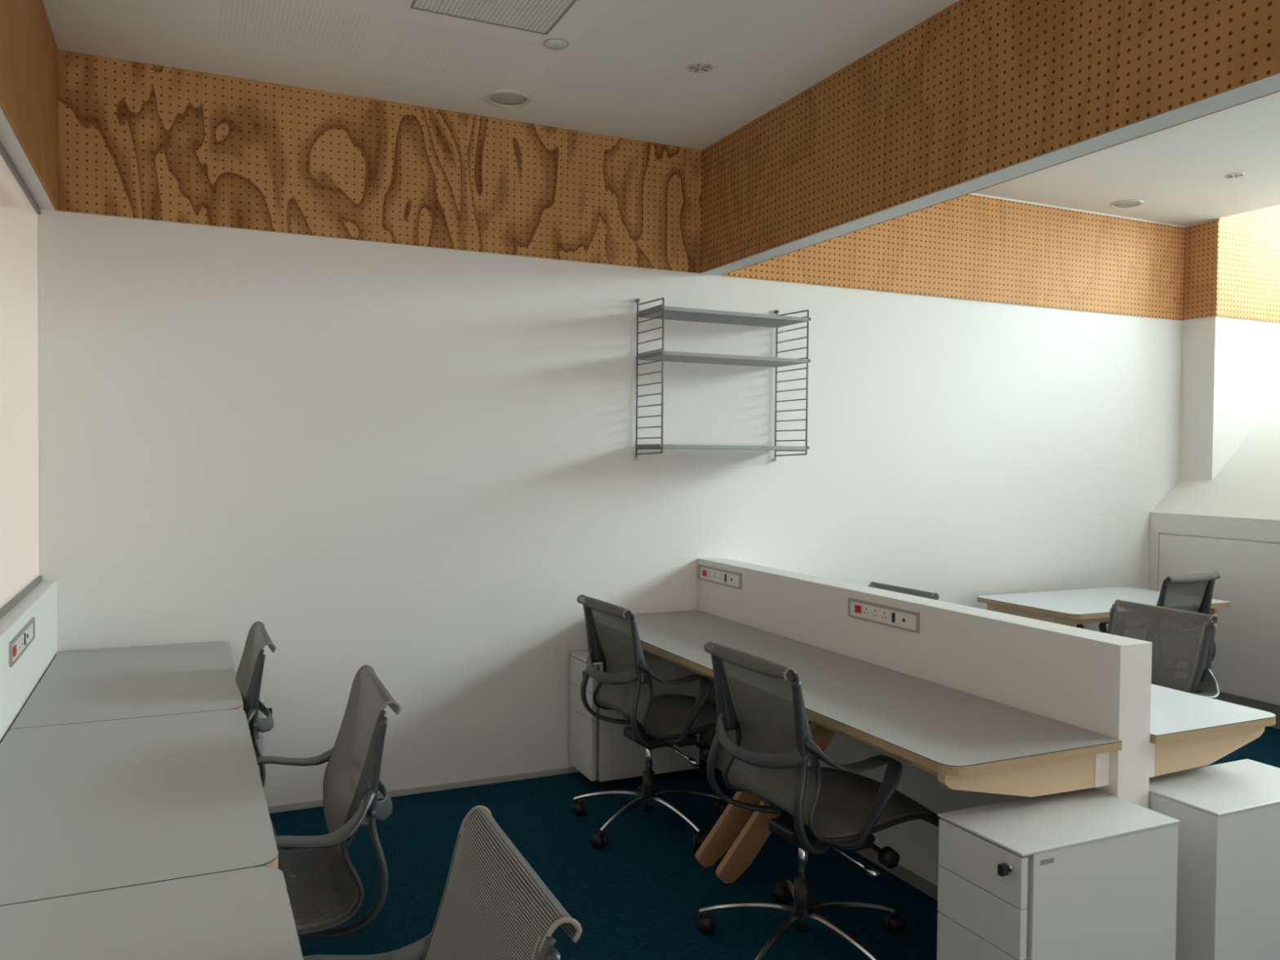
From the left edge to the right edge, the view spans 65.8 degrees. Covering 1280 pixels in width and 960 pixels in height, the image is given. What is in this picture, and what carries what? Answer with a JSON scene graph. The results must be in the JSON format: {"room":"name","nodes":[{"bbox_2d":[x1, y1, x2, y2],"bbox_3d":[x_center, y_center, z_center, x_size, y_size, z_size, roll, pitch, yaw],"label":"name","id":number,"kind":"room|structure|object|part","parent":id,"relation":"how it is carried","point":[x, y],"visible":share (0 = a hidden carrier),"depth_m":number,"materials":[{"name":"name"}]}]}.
{"room":"open-plan office","nodes":[
{"label":"open-plan office","id":0,"kind":"room"},
{"bbox_2d":[0,580,57,743],"bbox_3d":[-0.782,0.985,0.427,0.175,1.011,7.380,0,1,-25],"label":"wall","id":1,"kind":"structure","parent":0,"point":[19,682],"depth_m":3.10,"materials":[{"name":"white paint"}]},
{"bbox_2d":[0,141,42,618],"bbox_3d":[-0.744,-0.227,0.410,0.022,1.412,7.379,0,1,-25],"label":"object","id":2,"kind":"structure","parent":1,"relation":"in","point":[19,209],"depth_m":3.29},
{"bbox_2d":[8,617,35,666],"bbox_3d":[-1.856,0.482,2.975,0.007,0.069,0.470,0,1,-25],"label":"power socket","id":3,"kind":"object","parent":1,"relation":"attached to","point":[24,638],"visible":1,"depth_m":2.94,"materials":[{"name":"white plastic"}]},
{"bbox_2d":[37,208,1182,806],"bbox_3d":[0.543,-0.859,5.128,6.520,4.500,0.140,0,1,-25],"label":"wall","id":4,"kind":"structure","parent":0,"point":[415,465],"depth_m":4.52,"materials":[{"name":"white paint"}]},
{"bbox_2d":[0,107,55,210],"bbox_3d":[-0.760,-1.286,0.374,0.175,0.706,7.380,0,1,-25],"label":"trim","id":5,"kind":"structure","parent":4,"relation":"attached to","point":[8,139],"depth_m":3.16,"materials":[{"name":"white paint"}]},
{"bbox_2d":[0,0,58,210],"bbox_3d":[-0.676,-1.236,0.414,0.012,0.605,7.380,0,1,-25],"label":"trim","id":6,"kind":"structure","parent":4,"relation":"attached to","point":[28,50],"depth_m":3.13,"materials":[{"name":"brown wood"}]},
{"bbox_2d":[57,49,702,273],"bbox_3d":[-0.955,-1.331,4.341,2.768,0.605,0.012,0,1,-25],"label":"perforated wood panel","id":7,"kind":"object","parent":4,"relation":"attached to","point":[136,140],"depth_m":4.22,"materials":[{"name":"brown wood"}]},
{"bbox_2d":[267,766,580,813],"bbox_3d":[0.505,1.379,5.090,6.062,0.028,0.010,0,1,-25],"label":"baseboard","id":8,"kind":"structure","parent":4,"relation":"attached to","point":[304,805],"depth_m":4.45,"materials":[{"name":"white paint"}]},
{"bbox_2d":[633,297,810,461],"bbox_3d":[0.404,-0.483,4.832,0.816,0.783,0.300,0,1,-25],"label":"wall shelf","id":9,"kind":"object","parent":4,"relation":"attached to","point":[662,312],"visible":1,"depth_m":4.76,"materials":[{"name":"grey metal"}]},
{"bbox_3d":[0.045,-0.482,4.661,0.008,0.760,0.289,0,1,-25],"label":"ladder frame","id":10,"kind":"part","parent":9,"relation":"part of","materials":[{"name":"grey metal"}]},
{"bbox_3d":[0.406,-0.159,4.830,0.787,0.018,0.277,0,1,-25],"label":"shelf","id":11,"kind":"part","parent":9,"relation":"part of","materials":[{"name":"grey metal"}]},
{"bbox_3d":[0.409,-0.587,4.820,0.787,0.018,0.277,0,1,-25],"label":"shelf","id":12,"kind":"part","parent":9,"relation":"part of","materials":[{"name":"grey metal"}]},
{"bbox_3d":[0.411,-0.790,4.815,0.787,0.018,0.277,0,1,-25],"label":"shelf","id":13,"kind":"part","parent":9,"relation":"part of","materials":[{"name":"grey metal"}]},
{"bbox_3d":[0.763,-0.483,4.992,0.008,0.760,0.289,0,1,-25],"label":"ladder frame","id":14,"kind":"part","parent":9,"relation":"part of","materials":[{"name":"grey metal"}]},
{"bbox_2d":[722,194,1184,319],"bbox_3d":[1.965,-1.330,5.686,3.404,0.594,0.012,0,1,-25],"label":"perforated wood panel","id":15,"kind":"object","parent":4,"relation":"attached to","point":[968,246],"depth_m":5.76,"materials":[{"name":"brown wood"}]},
{"bbox_2d":[700,0,1279,273],"bbox_3d":[1.849,-1.240,1.577,0.012,0.604,7.380,0,1,-25],"label":"perforated wood panel","id":16,"kind":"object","parent":4,"relation":"attached to","point":[975,89],"depth_m":3.25,"materials":[{"name":"brown wood"}]},
{"bbox_2d":[702,73,1279,275],"bbox_3d":[1.902,-1.240,1.602,0.105,0.606,7.380,0,1,-25],"label":"trim","id":17,"kind":"structure","parent":4,"relation":"attached to","point":[1271,84],"depth_m":3.04,"materials":[{"name":"white paint"}]},
{"bbox_2d":[968,192,1185,227],"bbox_3d":[1.973,-1.633,5.683,3.416,0.012,0.008,0,1,-25],"label":"trim","id":18,"kind":"structure","parent":4,"relation":"attached to","point":[972,193],"depth_m":5.98,"materials":[{"name":"white paint"}]},
{"bbox_2d":[42,0,1279,226],"bbox_3d":[2.111,-1.594,1.699,6.500,0.100,7.640,0,1,-25],"label":"ceiling","id":19,"kind":"structure","parent":0,"point":[622,72],"depth_m":3.84,"materials":[{"name":"paint"}]},
{"bbox_2d":[410,0,577,35],"bbox_3d":[-0.456,-1.601,3.242,0.490,0.005,0.490,0,1,-25],"label":"ceiling vent","id":20,"kind":"object","parent":19,"relation":"attached to","point":[539,16],"visible":1,"depth_m":3.38,"materials":[{"name":"white metal"}]},
{"bbox_2d":[485,89,530,107],"bbox_3d":[-0.560,-1.623,4.213,0.190,0.010,0.190,0,1,-25],"label":"ceiling speaker","id":21,"kind":"object","parent":19,"relation":"attached to","point":[504,98],"visible":1,"depth_m":4.20,"materials":[{"name":"white plastic"}]},
{"bbox_2d":[489,93,527,105],"bbox_3d":[-0.560,-1.624,4.212,0.160,0.007,0.160,0,1,-25],"label":"grille","id":22,"kind":"object","parent":21,"relation":"attached to","point":[496,99],"depth_m":4.21,"materials":[{"name":"white plastic"}]},
{"bbox_2d":[543,38,568,50],"bbox_3d":[-0.310,-1.607,3.651,0.091,0.011,0.091,0,1,-25],"label":"ceiling sensor","id":23,"kind":"object","parent":19,"relation":"attached to","point":[557,44],"visible":1,"depth_m":3.64,"materials":[{"name":"white plastic"}]},
{"bbox_2d":[686,62,712,72],"bbox_3d":[0.233,-1.609,3.862,0.104,0.006,0.104,0,1,-25],"label":"recessed light","id":24,"kind":"object","parent":19,"relation":"in","point":[695,67],"visible":1,"depth_m":3.86,"materials":[{"name":"white plastic"}]},
{"bbox_2d":[1110,199,1143,208],"bbox_3d":[2.873,-1.629,5.838,0.176,0.010,0.176,0,1,-25],"label":"ceiling speaker","id":25,"kind":"object","parent":19,"relation":"attached to","point":[1130,202],"visible":1,"depth_m":5.83,"materials":[{"name":"white plastic"}]},
{"bbox_2d":[1113,201,1140,207],"bbox_3d":[2.873,-1.630,5.838,0.148,0.007,0.148,0,1,-25],"label":"grille","id":26,"kind":"object","parent":25,"relation":"attached to","point":[1116,204],"depth_m":5.84,"materials":[{"name":"white plastic"}]},
{"bbox_2d":[1224,173,1244,177],"bbox_3d":[3.154,-1.614,5.248,0.092,0.006,0.092,0,1,-25],"label":"recessed light","id":27,"kind":"object","parent":19,"relation":"in","point":[1233,175],"visible":1,"depth_m":5.24,"materials":[{"name":"white plastic"}]},
{"bbox_2d":[269,726,1279,959],"bbox_3d":[2.809,1.534,2.130,8.120,0.100,7.680,0,1,-25],"label":"floor","id":28,"kind":"structure","parent":0,"point":[640,895],"depth_m":3.54,"materials":[{"name":"teal carpet"}]},
{"bbox_2d":[9,641,243,728],"bbox_3d":[-1.712,1.042,3.392,0.601,0.740,1.165,0,1,-25],"label":"desk","id":29,"kind":"object","parent":28,"relation":"on","point":[97,685],"visible":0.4,"depth_m":3.25,"materials":[{"name":"grey laminate"}]},
{"bbox_2d":[0,709,278,906],"bbox_3d":[-1.209,1.072,2.299,0.601,0.740,1.234,0,1,-25],"label":"desk","id":30,"kind":"object","parent":28,"relation":"on","point":[86,807],"visible":0.6,"depth_m":2.15,"materials":[{"name":"grey laminate"}]},
{"bbox_2d":[0,866,303,959],"bbox_3d":[-0.693,1.103,1.179,0.601,0.740,1.225,0,1,-25],"label":"desk","id":31,"kind":"object","parent":28,"relation":"on","point":[244,913],"visible":1,"depth_m":1.61,"materials":[{"name":"grey laminate"}]},
{"bbox_2d":[253,690,271,771],"bbox_3d":[-1.699,1.114,3.720,0.576,0.580,0.288,0,1,-25],"label":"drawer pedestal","id":32,"kind":"object","parent":28,"relation":"on","point":[260,735],"visible":0.13,"depth_m":3.69,"materials":[{"name":"white metal"}]},
{"bbox_3d":[-1.473,0.897,3.818,0.020,0.121,0.282,0,1,-25],"label":"drawer","id":33,"kind":"part","parent":32,"relation":"part of","materials":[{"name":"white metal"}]},
{"bbox_3d":[-1.474,1.020,3.821,0.020,0.120,0.282,0,1,-25],"label":"drawer","id":34,"kind":"part","parent":32,"relation":"part of","materials":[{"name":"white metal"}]},
{"bbox_2d":[235,621,304,890],"bbox_3d":[-1.478,0.963,3.239,0.714,0.909,0.684,0,1,-25],"label":"chair","id":35,"kind":"object","parent":28,"relation":"on","point":[246,674],"visible":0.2,"depth_m":3.14,"materials":[{"name":"fabric"}]},
{"bbox_3d":[-1.611,0.790,3.359,0.575,0.533,0.173,0,1,-25],"label":"rail","id":36,"kind":"part","parent":35,"relation":"part of","materials":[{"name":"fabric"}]},
{"bbox_3d":[-1.314,0.892,3.031,0.217,0.359,0.263,1,1,0],"label":"armrest","id":37,"kind":"part","parent":35,"relation":"part of","materials":[{"name":"plastic"}]},
{"bbox_3d":[-1.466,0.799,3.052,0.575,0.533,0.173,0,1,-25],"label":"rail","id":38,"kind":"part","parent":35,"relation":"part of","materials":[{"name":"plastic"}]},
{"bbox_2d":[256,664,401,943],"bbox_3d":[-0.882,0.977,2.441,0.714,0.929,0.684,0,1,-23],"label":"chair","id":39,"kind":"object","parent":28,"relation":"on","point":[313,916],"visible":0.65,"depth_m":2.35,"materials":[{"name":"fabric"}]},
{"bbox_3d":[-0.927,0.883,2.698,0.263,0.359,0.217,2,2,41],"label":"armrest","id":40,"kind":"part","parent":39,"relation":"part of","materials":[{"name":"plastic"}]},
{"bbox_3d":[-1.011,0.794,2.565,0.575,0.533,0.173,0,1,-23],"label":"rail","id":41,"kind":"part","parent":39,"relation":"part of","materials":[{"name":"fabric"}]},
{"bbox_3d":[-0.725,0.896,2.227,0.217,0.359,0.263,1,1,2],"label":"armrest","id":42,"kind":"part","parent":39,"relation":"part of","materials":[{"name":"plastic"}]},
{"bbox_3d":[-0.877,0.803,2.253,0.575,0.533,0.173,0,1,-23],"label":"rail","id":43,"kind":"part","parent":39,"relation":"part of","materials":[{"name":"plastic"}]},
{"bbox_2d":[302,805,582,959],"bbox_3d":[-0.393,1.007,1.356,0.714,0.929,0.684,0,1,-24],"label":"chair","id":44,"kind":"object","parent":28,"relation":"on","point":[456,908],"visible":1,"depth_m":1.42,"materials":[{"name":"fabric"}]},
{"bbox_3d":[-0.441,0.913,1.613,0.263,0.359,0.217,2,2,41],"label":"armrest","id":45,"kind":"part","parent":44,"relation":"part of","materials":[{"name":"plastic"}]},
{"bbox_3d":[-0.523,0.824,1.479,0.575,0.533,0.173,0,1,-24],"label":"rail","id":46,"kind":"part","parent":44,"relation":"part of","materials":[{"name":"plastic"}]},
{"bbox_3d":[-0.387,0.833,1.169,0.575,0.533,0.173,0,1,-24],"label":"rail","id":47,"kind":"part","parent":44,"relation":"part of","materials":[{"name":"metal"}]},
{"bbox_2d":[569,648,699,787],"bbox_3d":[-0.040,1.107,4.655,0.576,0.580,0.288,0,1,-25],"label":"drawer pedestal","id":48,"kind":"object","parent":28,"relation":"on","point":[599,748],"visible":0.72,"depth_m":4.53,"materials":[{"name":"white metal"}]},
{"bbox_3d":[-0.265,1.211,4.554,0.020,0.267,0.282,0,1,-25],"label":"drawer","id":49,"kind":"part","parent":48,"relation":"part of","materials":[{"name":"white metal"}]},
{"bbox_3d":[-0.262,0.891,4.546,0.020,0.121,0.282,0,1,-25],"label":"drawer","id":50,"kind":"part","parent":48,"relation":"part of","materials":[{"name":"white metal"}]},
{"bbox_3d":[-0.263,1.014,4.549,0.020,0.120,0.282,0,1,-25],"label":"drawer","id":51,"kind":"part","parent":48,"relation":"part of","materials":[{"name":"white metal"}]},
{"bbox_2d":[572,594,750,850],"bbox_3d":[0.100,0.948,4.075,0.699,0.929,0.692,0,1,-15],"label":"chair","id":52,"kind":"object","parent":28,"relation":"on","point":[651,728],"visible":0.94,"depth_m":3.99,"materials":[{"name":"fabric"}]},
{"bbox_3d":[-0.129,1.315,4.112,0.307,0.061,0.028,1,1,17],"label":"leg","id":53,"kind":"part","parent":52,"relation":"part of","materials":[{"name":"metal"}]},
{"bbox_3d":[-0.116,0.854,4.260,0.217,0.359,0.263,0,1,-2],"label":"armrest","id":54,"kind":"part","parent":52,"relation":"part of","materials":[{"name":"plastic"}]},
{"bbox_3d":[-0.063,1.320,3.921,0.028,0.061,0.307,1,2,35],"label":"leg","id":55,"kind":"part","parent":52,"relation":"part of","materials":[{"name":"metal"}]},
{"bbox_3d":[0.039,0.765,4.239,0.575,0.533,0.173,0,2,-27],"label":"rail","id":56,"kind":"part","parent":52,"relation":"part of","materials":[{"name":"plastic"}]},
{"bbox_3d":[0.118,0.867,3.803,0.263,0.359,0.217,2,2,38],"label":"armrest","id":57,"kind":"part","parent":52,"relation":"part of","materials":[{"name":"plastic"}]},
{"bbox_3d":[0.139,1.322,3.925,0.028,0.061,0.307,0,2,-37],"label":"leg","id":58,"kind":"part","parent":52,"relation":"part of","materials":[{"name":"metal"}]},
{"bbox_3d":[0.165,1.095,3.951,0.026,0.060,0.194,-1,2,-38],"label":"height lever","id":59,"kind":"part","parent":52,"relation":"part of","materials":[{"name":"metal"}]},
{"bbox_3d":[0.197,1.318,4.118,0.307,0.061,0.028,0,1,-19],"label":"leg","id":60,"kind":"part","parent":52,"relation":"part of","materials":[{"name":"metal"}]},
{"bbox_3d":[0.194,0.773,3.937,0.575,0.533,0.173,0,2,-27],"label":"rail","id":61,"kind":"part","parent":52,"relation":"part of","materials":[{"name":"plastic"}]},
{"bbox_3d":[0.242,1.084,3.998,0.056,0.058,0.172,0,2,-27],"label":"tension knob","id":62,"kind":"part","parent":52,"relation":"part of","materials":[{"name":"black plastic"}]},
{"bbox_2d":[696,640,941,959],"bbox_3d":[0.564,0.976,3.056,0.699,0.929,0.692,0,1,-15],"label":"chair","id":63,"kind":"object","parent":28,"relation":"on","point":[823,810],"visible":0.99,"depth_m":2.97,"materials":[{"name":"fabric"}]},
{"bbox_3d":[0.336,1.343,3.094,0.307,0.061,0.028,1,1,17],"label":"leg","id":64,"kind":"part","parent":63,"relation":"part of","materials":[{"name":"metal"}]},
{"bbox_3d":[0.349,0.882,3.242,0.217,0.359,0.263,0,1,-2],"label":"armrest","id":65,"kind":"part","parent":63,"relation":"part of","materials":[{"name":"plastic"}]},
{"bbox_3d":[0.504,0.793,3.220,0.575,0.533,0.173,0,2,-27],"label":"rail","id":66,"kind":"part","parent":63,"relation":"part of","materials":[{"name":"plastic"}]},
{"bbox_3d":[0.400,1.349,2.903,0.028,0.061,0.307,1,2,35],"label":"leg","id":67,"kind":"part","parent":63,"relation":"part of","materials":[{"name":"metal"}]},
{"bbox_3d":[0.497,1.342,3.214,0.028,0.061,0.307,1,1,-1],"label":"leg","id":68,"kind":"part","parent":63,"relation":"part of","materials":[{"name":"metal"}]},
{"bbox_3d":[0.602,1.350,2.906,0.028,0.061,0.307,0,2,-37],"label":"leg","id":69,"kind":"part","parent":63,"relation":"part of","materials":[{"name":"metal"}]},
{"bbox_3d":[0.662,1.346,3.098,0.307,0.061,0.028,0,1,-19],"label":"leg","id":70,"kind":"part","parent":63,"relation":"part of","materials":[{"name":"metal"}]},
{"bbox_3d":[0.580,0.895,2.784,0.263,0.359,0.217,2,2,38],"label":"armrest","id":71,"kind":"part","parent":63,"relation":"part of","materials":[{"name":"plastic"}]},
{"bbox_3d":[0.628,1.124,2.931,0.026,0.060,0.194,-1,2,-38],"label":"height lever","id":72,"kind":"part","parent":63,"relation":"part of","materials":[{"name":"metal"}]},
{"bbox_3d":[0.657,0.802,2.917,0.575,0.533,0.173,0,2,-27],"label":"rail","id":73,"kind":"part","parent":63,"relation":"part of","materials":[{"name":"plastic"}]},
{"bbox_3d":[0.705,1.112,2.978,0.056,0.058,0.172,0,2,-27],"label":"tension knob","id":74,"kind":"part","parent":63,"relation":"part of","materials":[{"name":"black plastic"}]},
{"bbox_2d":[596,610,1122,884],"bbox_3d":[0.520,1.055,3.715,0.631,0.740,2.474,0,1,-25],"label":"desk","id":75,"kind":"object","parent":28,"relation":"on","point":[971,742],"visible":0.7,"depth_m":3.04,"materials":[{"name":"grey laminate"}]},
{"bbox_3d":[0.470,1.131,3.751,0.571,0.585,0.030,0,1,-25],"label":"leg","id":76,"kind":"part","parent":75,"relation":"part of","materials":[{"name":"beige wood"}]},
{"bbox_3d":[0.535,1.135,3.610,0.571,0.585,0.030,0,1,-25],"label":"leg","id":77,"kind":"part","parent":75,"relation":"part of","materials":[{"name":"brown wood"}]},
{"bbox_2d":[599,624,1121,776],"bbox_3d":[0.533,0.699,3.711,0.604,0.024,2.474,0,1,-25],"label":"countertop","id":78,"kind":"structure","parent":75,"relation":"on","point":[1088,751],"depth_m":2.64,"materials":[{"name":"grey laminate"}]},
{"bbox_2d":[867,581,939,599],"bbox_3d":[1.025,0.955,4.551,0.714,0.909,0.684,0,2,-26],"label":"chair","id":79,"kind":"object","parent":28,"relation":"on","point":[935,596],"visible":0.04,"depth_m":4.59,"materials":[{"name":"fabric"}]},
{"bbox_2d":[697,557,1151,901],"bbox_3d":[0.857,0.924,3.882,0.133,1.000,2.470,0,1,-25],"label":"divider","id":80,"kind":"structure","parent":28,"relation":"on","point":[1100,682],"depth_m":3.35,"materials":[{"name":"laminate"}]},
{"bbox_2d":[698,564,741,589],"bbox_3d":[0.384,0.463,4.756,0.007,0.075,0.409,0,1,-25],"label":"power socket","id":81,"kind":"object","parent":80,"relation":"attached to","point":[721,576],"visible":1,"depth_m":4.74,"materials":[{"name":"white plastic"}]},
{"bbox_2d":[848,597,919,633],"bbox_3d":[0.893,0.497,3.651,0.007,0.072,0.404,0,1,-25],"label":"power socket","id":82,"kind":"object","parent":80,"relation":"attached to","point":[908,620],"visible":1,"depth_m":3.64,"materials":[{"name":"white plastic"}]},
{"bbox_2d":[937,787,1179,959],"bbox_3d":[1.072,1.167,2.575,0.576,0.580,0.288,0,1,-25],"label":"drawer pedestal","id":83,"kind":"object","parent":28,"relation":"on","point":[1091,873],"visible":0.95,"depth_m":2.48,"materials":[{"name":"white metal"}]},
{"bbox_3d":[0.847,1.270,2.474,0.020,0.267,0.282,0,1,-25],"label":"drawer","id":84,"kind":"part","parent":83,"relation":"part of","materials":[{"name":"white metal"}]},
{"bbox_3d":[0.849,1.074,2.470,0.020,0.120,0.282,0,1,-25],"label":"drawer","id":85,"kind":"part","parent":83,"relation":"part of","materials":[{"name":"white metal"}]},
{"bbox_3d":[0.850,0.950,2.467,0.020,0.121,0.282,0,1,-25],"label":"drawer","id":86,"kind":"part","parent":83,"relation":"part of","materials":[{"name":"white metal"}]},
{"bbox_2d":[977,586,1230,693],"bbox_3d":[2.567,1.032,5.507,1.210,0.741,0.700,0,1,-25],"label":"desk","id":87,"kind":"object","parent":28,"relation":"on","point":[1073,607],"visible":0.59,"depth_m":5.40,"materials":[{"name":"white laminate"}]},
{"bbox_3d":[2.080,0.756,5.280,0.025,0.134,0.590,0,1,-25],"label":"panel","id":88,"kind":"part","parent":87,"relation":"part of","materials":[{"name":"white laminate"}]},
{"bbox_3d":[3.058,1.080,5.481,0.073,0.657,0.037,1,1,9],"label":"leg","id":89,"kind":"part","parent":87,"relation":"part of","materials":[{"name":"white plastic"}]},
{"bbox_3d":[3.056,0.754,5.730,0.025,0.134,0.590,0,1,-25],"label":"panel","id":90,"kind":"part","parent":87,"relation":"part of","materials":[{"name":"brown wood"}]},
{"bbox_2d":[1098,571,1220,682],"bbox_3d":[2.737,0.944,5.312,0.703,0.926,0.709,0,2,-31],"label":"chair","id":91,"kind":"object","parent":28,"relation":"on","point":[1205,598],"visible":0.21,"depth_m":5.18,"materials":[{"name":"fabric"}]},
{"bbox_3d":[2.542,0.859,5.119,0.263,0.359,0.217,0,1,-6],"label":"armrest","id":92,"kind":"part","parent":91,"relation":"part of","materials":[{"name":"plastic"}]},
{"bbox_3d":[2.551,0.764,5.272,0.173,0.533,0.575,0,2,-31],"label":"rail","id":93,"kind":"part","parent":91,"relation":"part of","materials":[{"name":"plastic"}]},
{"bbox_3d":[2.841,0.763,5.448,0.173,0.533,0.575,0,2,-31],"label":"rail","id":94,"kind":"part","parent":91,"relation":"part of","materials":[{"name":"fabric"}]},
{"bbox_2d":[1106,599,1219,698],"bbox_3d":[1.879,0.969,3.867,0.714,0.929,0.684,0,1,-24],"label":"chair","id":95,"kind":"object","parent":28,"relation":"on","point":[1204,682],"visible":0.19,"depth_m":3.83,"materials":[{"name":"fabric"}]},
{"bbox_3d":[1.748,0.787,3.989,0.575,0.533,0.173,0,1,-24],"label":"rail","id":96,"kind":"part","parent":95,"relation":"part of","materials":[{"name":"plastic"}]},
{"bbox_3d":[1.888,0.795,3.679,0.575,0.533,0.173,0,1,-24],"label":"rail","id":97,"kind":"part","parent":95,"relation":"part of","materials":[{"name":"plastic"}]},
{"bbox_3d":[2.040,0.888,3.655,0.217,0.359,0.263,1,1,1],"label":"armrest","id":98,"kind":"part","parent":95,"relation":"part of","materials":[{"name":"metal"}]},
{"bbox_2d":[1149,684,1275,777],"bbox_3d":[1.202,1.055,3.993,0.585,0.740,2.408,0,1,-25],"label":"desk","id":99,"kind":"object","parent":28,"relation":"on","point":[1188,731],"visible":0.18,"depth_m":2.94,"materials":[{"name":"white laminate"}]},
{"bbox_2d":[1150,716,1275,744],"bbox_3d":[1.196,0.699,3.981,0.558,0.024,2.408,0,1,-25],"label":"countertop","id":100,"kind":"structure","parent":99,"relation":"on","point":[1194,734],"depth_m":2.87,"materials":[{"name":"white laminate"}]},
{"bbox_2d":[1148,759,1279,959],"bbox_3d":[1.723,1.166,2.864,0.576,0.580,0.288,0,1,-25],"label":"drawer pedestal","id":101,"kind":"object","parent":28,"relation":"on","point":[1228,900],"visible":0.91,"depth_m":2.69,"materials":[{"name":"white metal"}]},
{"bbox_2d":[1151,397,1279,706],"bbox_3d":[5.627,0.146,3.357,1.770,2.670,7.380,0,1,-25],"label":"wall","id":102,"kind":"structure","parent":0,"point":[1247,486],"depth_m":6.11,"materials":[{"name":"white paint"}]},
{"bbox_2d":[1182,220,1219,319],"bbox_3d":[3.565,-1.329,6.296,0.012,0.594,0.242,0,1,-25],"label":"trim","id":103,"kind":"structure","parent":102,"relation":"attached to","point":[1201,252],"depth_m":6.28,"materials":[{"name":"brown wood"}]},
{"bbox_2d":[1147,511,1279,648],"bbox_3d":[4.809,0.823,2.998,0.016,1.048,7.379,0,1,-25],"label":"trim","id":104,"kind":"structure","parent":102,"relation":"attached to","point":[1229,527],"depth_m":6.01,"materials":[{"name":"white paint"}]},
{"bbox_2d":[1155,682,1279,728],"bbox_3d":[4.809,1.416,3.015,0.004,0.131,7.379,0,1,-25],"label":"baseboard","id":105,"kind":"structure","parent":102,"relation":"attached to","point":[1270,708],"depth_m":5.74,"materials":[{"name":"white paint"}]},
{"bbox_2d":[1158,533,1279,705],"bbox_3d":[3.946,0.835,4.873,0.016,0.911,3.106,0,1,-25],"label":"wall panel","id":106,"kind":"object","parent":102,"relation":"attached to","point":[1246,662],"depth_m":5.78,"materials":[{"name":"white paint"}]},
{"bbox_2d":[1178,218,1279,479],"bbox_3d":[4.223,-0.756,6.699,1.520,4.290,0.370,0,1,-25],"label":"wall","id":107,"kind":"structure","parent":0,"point":[1230,379],"depth_m":6.33,"materials":[{"name":"white paint"}]},
{"bbox_2d":[1217,204,1279,322],"bbox_3d":[4.269,-1.963,6.477,1.420,1.866,0.012,0,1,-25],"label":"trim","id":108,"kind":"structure","parent":107,"relation":"attached to","point":[1249,277],"depth_m":6.32,"materials":[{"name":"brown wood"}]}
]}

